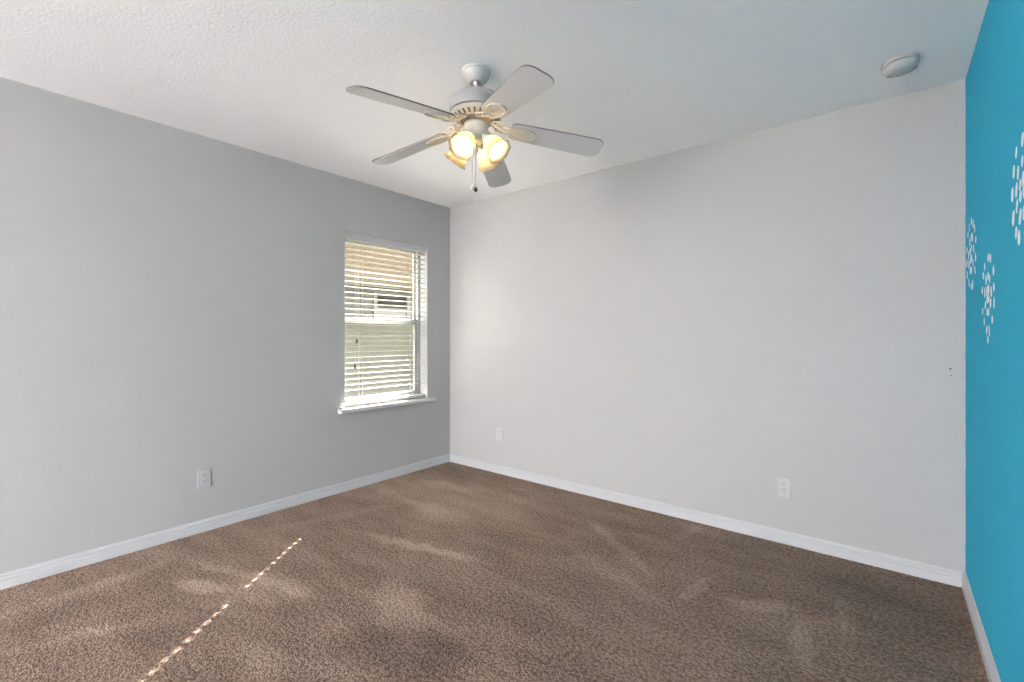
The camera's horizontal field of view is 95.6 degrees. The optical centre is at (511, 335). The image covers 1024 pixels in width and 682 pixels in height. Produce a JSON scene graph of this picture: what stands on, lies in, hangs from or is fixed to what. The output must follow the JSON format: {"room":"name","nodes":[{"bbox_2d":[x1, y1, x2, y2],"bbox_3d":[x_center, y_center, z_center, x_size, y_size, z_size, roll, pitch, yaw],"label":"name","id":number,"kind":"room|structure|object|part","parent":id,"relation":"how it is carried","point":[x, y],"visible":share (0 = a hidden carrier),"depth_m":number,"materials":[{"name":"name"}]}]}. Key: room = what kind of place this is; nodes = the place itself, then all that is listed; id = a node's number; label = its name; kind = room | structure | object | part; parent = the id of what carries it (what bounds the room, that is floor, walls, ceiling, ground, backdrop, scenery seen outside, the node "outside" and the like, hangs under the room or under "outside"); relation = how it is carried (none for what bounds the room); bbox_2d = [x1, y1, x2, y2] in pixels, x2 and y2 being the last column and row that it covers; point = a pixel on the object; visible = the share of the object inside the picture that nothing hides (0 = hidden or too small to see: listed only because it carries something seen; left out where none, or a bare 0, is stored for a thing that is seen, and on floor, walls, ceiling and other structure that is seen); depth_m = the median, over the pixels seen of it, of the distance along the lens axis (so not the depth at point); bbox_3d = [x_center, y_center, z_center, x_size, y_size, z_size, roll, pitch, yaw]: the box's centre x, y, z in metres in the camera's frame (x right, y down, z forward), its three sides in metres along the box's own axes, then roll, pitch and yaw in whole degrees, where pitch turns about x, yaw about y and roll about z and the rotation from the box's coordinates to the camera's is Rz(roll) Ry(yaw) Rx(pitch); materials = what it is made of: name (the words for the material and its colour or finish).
{"room":"empty bedroom","nodes":[
{"label":"empty bedroom","id":0,"kind":"room"},
{"bbox_2d":[0,77,449,573],"bbox_3d":[-2.060,-0.015,2.803,0.160,2.440,4.760,0,0,39],"label":"wall","id":1,"kind":"structure","parent":0,"point":[172,300],"depth_m":2.73,"materials":[{"name":"grey paint"}]},
{"bbox_2d":[197,468,210,488],"bbox_3d":[-1.900,0.878,2.865,0.009,0.116,0.072,0,0,39],"label":"wall outlet","id":2,"kind":"object","parent":1,"relation":"attached to","point":[203,475],"visible":1,"depth_m":2.86,"materials":[{"name":"grey plastic"}]},
{"bbox_2d":[0,454,450,589],"bbox_3d":[-3.083,1.169,1.405,0.015,0.072,7.900,0,0,39],"label":"baseboard","id":3,"kind":"structure","parent":1,"relation":"attached to","point":[52,567],"depth_m":2.79,"materials":[{"name":"grey"}]},
{"bbox_2d":[345,239,419,402],"bbox_3d":[-1.136,-0.127,4.011,0.070,1.384,0.833,0,0,39],"label":"window","id":4,"kind":"structure","parent":1,"relation":"in","point":[389,344],"depth_m":4.02,"materials":[{"name":"grey plastic"}]},
{"bbox_3d":[-1.149,-0.457,4.022,0.001,0.624,0.733,0,0,39],"label":"glass pane","id":5,"kind":"part","parent":4,"relation":"part of","materials":[{"name":"clear glass"}]},
{"bbox_3d":[-1.127,0.198,4.004,0.001,0.605,0.703,0,0,39],"label":"glass pane","id":6,"kind":"part","parent":4,"relation":"part of","materials":[{"name":"clear glass"}]},
{"bbox_3d":[-1.149,-0.450,4.022,0.024,0.679,0.773,0,0,39],"label":"sash","id":7,"kind":"part","parent":4,"relation":"part of","materials":[{"name":"grey plastic"}]},
{"bbox_3d":[-1.127,0.195,4.004,0.024,0.690,0.773,0,0,39],"label":"sash","id":8,"kind":"part","parent":4,"relation":"part of","materials":[{"name":"grey plastic"}]},
{"bbox_2d":[345,231,426,406],"bbox_3d":[-1.063,-0.132,3.952,0.082,1.374,0.825,0,0,39],"label":"window blind","id":9,"kind":"object","parent":4,"relation":"attached to","point":[348,235],"visible":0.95,"depth_m":3.90,"materials":[{"name":"grey plastic"}]},
{"bbox_3d":[-1.208,-0.116,3.752,0.002,1.317,0.002,0,0,39],"label":"ladder cord","id":10,"kind":"part","parent":9,"relation":"part of","materials":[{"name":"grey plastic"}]},
{"bbox_3d":[-1.074,0.543,3.961,0.050,0.024,0.817,0,0,39],"label":"rail","id":11,"kind":"part","parent":9,"relation":"part of","materials":[{"name":"grey plastic"}]},
{"bbox_3d":[-1.139,-0.127,4.014,0.062,1.384,0.833,0,0,39],"label":"frame","id":12,"kind":"part","parent":4,"relation":"part of","materials":[{"name":"grey plastic"}]},
{"bbox_2d":[338,397,435,413],"bbox_3d":[-1.057,0.580,3.948,0.148,0.030,0.951,0,0,39],"label":"window sill","id":13,"kind":"structure","parent":1,"relation":"attached to","point":[349,409],"depth_m":3.88,"materials":[{"name":"grey stone"}]},
{"bbox_2d":[0,462,988,681],"bbox_3d":[-0.612,1.265,1.626,3.891,0.120,4.760,0,0,39],"label":"floor","id":14,"kind":"structure","parent":0,"point":[449,571],"depth_m":2.10,"materials":[{"name":"brown carpet"}]},
{"bbox_2d":[0,0,988,207],"bbox_3d":[-1.703,-1.310,0.284,3.891,0.150,8.220,0,0,39],"label":"ceiling","id":15,"kind":"structure","parent":0,"point":[645,79],"depth_m":2.13,"materials":[{"name":"white paint"}]},
{"bbox_2d":[346,62,602,191],"bbox_3d":[-0.140,-0.946,2.178,1.161,0.579,1.167,0,0,0],"label":"ceiling fan","id":16,"kind":"object","parent":15,"relation":"hanging from","point":[476,108],"visible":1,"depth_m":2.10,"materials":[{"name":"white wood"}]},
{"bbox_3d":[-0.444,-0.945,1.887,0.448,0.069,0.130,0,0,-45],"label":"blade","id":17,"kind":"part","parent":16,"relation":"part of","materials":[{"name":"grey wood"}]},
{"bbox_3d":[-0.509,-0.936,2.338,0.447,0.086,0.130,0,0,27],"label":"blade","id":18,"kind":"part","parent":16,"relation":"part of","materials":[{"name":"grey wood"}]},
{"bbox_3d":[-0.251,-0.979,2.075,0.110,0.051,0.101,0,0,-44],"label":"scroll arm","id":19,"kind":"part","parent":16,"relation":"part of","materials":[{"name":"beige metal"}]},
{"bbox_3d":[-0.271,-0.979,2.213,0.110,0.051,0.101,0,0,28],"label":"scroll arm","id":20,"kind":"part","parent":16,"relation":"part of","materials":[{"name":"beige metal"}]},
{"bbox_3d":[-0.265,-0.852,2.215,0.123,0.126,0.117,0,0,0],"label":"lamp shade","id":21,"kind":"part","parent":16,"relation":"part of","materials":[{"name":"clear glass"}]},
{"bbox_3d":[-0.223,-0.852,2.059,0.117,0.126,0.123,0,0,0],"label":"lamp shade","id":22,"kind":"part","parent":16,"relation":"part of","materials":[{"name":"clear glass"}]},
{"bbox_3d":[-0.205,-0.880,2.087,0.038,0.050,0.046,0,0,0],"label":"light bulb","id":23,"kind":"part","parent":16,"relation":"part of","materials":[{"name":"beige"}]},
{"bbox_3d":[-0.165,-0.811,2.107,0.003,0.289,0.012,0,0,0],"label":"pull chain","id":24,"kind":"part","parent":16,"relation":"part of","materials":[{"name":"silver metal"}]},
{"bbox_3d":[-0.113,-0.979,2.051,0.101,0.051,0.110,0,0,-26],"label":"scroll arm","id":25,"kind":"part","parent":16,"relation":"part of","materials":[{"name":"beige metal"}]},
{"bbox_3d":[-0.118,-0.908,2.130,0.058,0.054,0.055,0,0,0],"label":"lamp arm","id":26,"kind":"part","parent":16,"relation":"part of","materials":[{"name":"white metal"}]},
{"bbox_3d":[-0.109,-0.852,2.257,0.117,0.126,0.123,0,0,0],"label":"lamp shade","id":27,"kind":"part","parent":16,"relation":"part of","materials":[{"name":"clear glass"}]},
{"bbox_3d":[-0.101,-0.930,2.539,0.130,0.098,0.445,0,0,9],"label":"blade","id":28,"kind":"part","parent":16,"relation":"part of","materials":[{"name":"grey wood"}]},
{"bbox_3d":[-0.067,-0.852,2.101,0.123,0.126,0.117,0,0,0],"label":"lamp shade","id":29,"kind":"part","parent":16,"relation":"part of","materials":[{"name":"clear glass"}]},
{"bbox_3d":[-0.047,-0.979,2.180,0.116,0.051,0.099,0,0,0],"label":"scroll arm","id":30,"kind":"part","parent":16,"relation":"part of","materials":[{"name":"beige metal"}]},
{"bbox_3d":[0.006,-0.941,1.810,0.130,0.076,0.447,0,0,-27],"label":"blade","id":31,"kind":"part","parent":16,"relation":"part of","materials":[{"name":"grey wood"}]},
{"bbox_3d":[0.215,-0.940,2.230,0.447,0.079,0.130,0,0,-11],"label":"blade","id":32,"kind":"part","parent":16,"relation":"part of","materials":[{"name":"grey wood"}]},
{"bbox_2d":[881,53,919,77],"bbox_3d":[1.748,-1.210,2.089,0.136,0.049,0.136,0,0,39],"label":"smoke detector","id":33,"kind":"object","parent":15,"relation":"attached to","point":[899,65],"visible":1,"depth_m":2.06,"materials":[{"name":"grey plastic"}]},
{"bbox_2d":[450,78,965,577],"bbox_3d":[0.839,-0.015,3.411,3.571,2.440,0.160,0,0,39],"label":"wall","id":34,"kind":"structure","parent":0,"point":[699,327],"depth_m":2.81,"materials":[{"name":"paint"}]},
{"bbox_2d":[496,427,501,440],"bbox_3d":[-0.113,0.862,4.076,0.072,0.116,0.009,0,0,39],"label":"wall outlet","id":35,"kind":"object","parent":34,"relation":"attached to","point":[498,430],"visible":1,"depth_m":4.08,"materials":[{"name":"grey plastic"}]},
{"bbox_2d":[450,454,961,587],"bbox_3d":[0.783,1.169,3.343,3.543,0.072,0.015,0,0,39],"label":"baseboard","id":36,"kind":"structure","parent":34,"relation":"attached to","point":[898,564],"depth_m":2.81,"materials":[{"name":"grey"}]},
{"bbox_2d":[777,476,790,497],"bbox_3d":[1.581,0.879,2.699,0.072,0.116,0.009,0,0,39],"label":"wall outlet","id":37,"kind":"object","parent":34,"relation":"attached to","point":[783,483],"visible":1,"depth_m":2.70,"materials":[{"name":"grey plastic"}]},
{"bbox_2d":[966,0,1023,681],"bbox_3d":[0.836,-0.015,0.450,0.160,2.440,4.760,0,0,39],"label":"wall","id":38,"kind":"structure","parent":0,"point":[995,74],"depth_m":1.59,"materials":[{"name":"teal paint"}]},
{"bbox_2d":[966,217,975,289],"bbox_3d":[2.054,-0.367,2.077,0.001,0.326,0.319,0,0,39],"label":"wall decal","id":39,"kind":"object","parent":38,"relation":"attached to","point":[971,217],"visible":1,"depth_m":2.06,"materials":[{"name":"white paint"}]},
{"bbox_2d":[962,573,1000,681],"bbox_3d":[-0.323,1.169,-0.838,0.015,0.072,7.900,0,0,39],"label":"baseboard","id":40,"kind":"structure","parent":38,"relation":"attached to","point":[987,657],"depth_m":1.80,"materials":[{"name":"grey wood"}]},
{"bbox_2d":[982,253,994,342],"bbox_3d":[1.768,-0.139,1.724,0.001,0.332,0.286,0,0,39],"label":"wall decal","id":41,"kind":"object","parent":38,"relation":"attached to","point":[988,274],"visible":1,"depth_m":1.71,"materials":[{"name":"white paint"}]},
{"bbox_2d":[1011,132,1023,244],"bbox_3d":[1.407,-0.403,1.280,0.001,0.313,0.291,0,0,39],"label":"wall decal","id":42,"kind":"object","parent":38,"relation":"attached to","point":[1022,136],"visible":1,"depth_m":1.31,"materials":[{"name":"white paint"}]}
]}

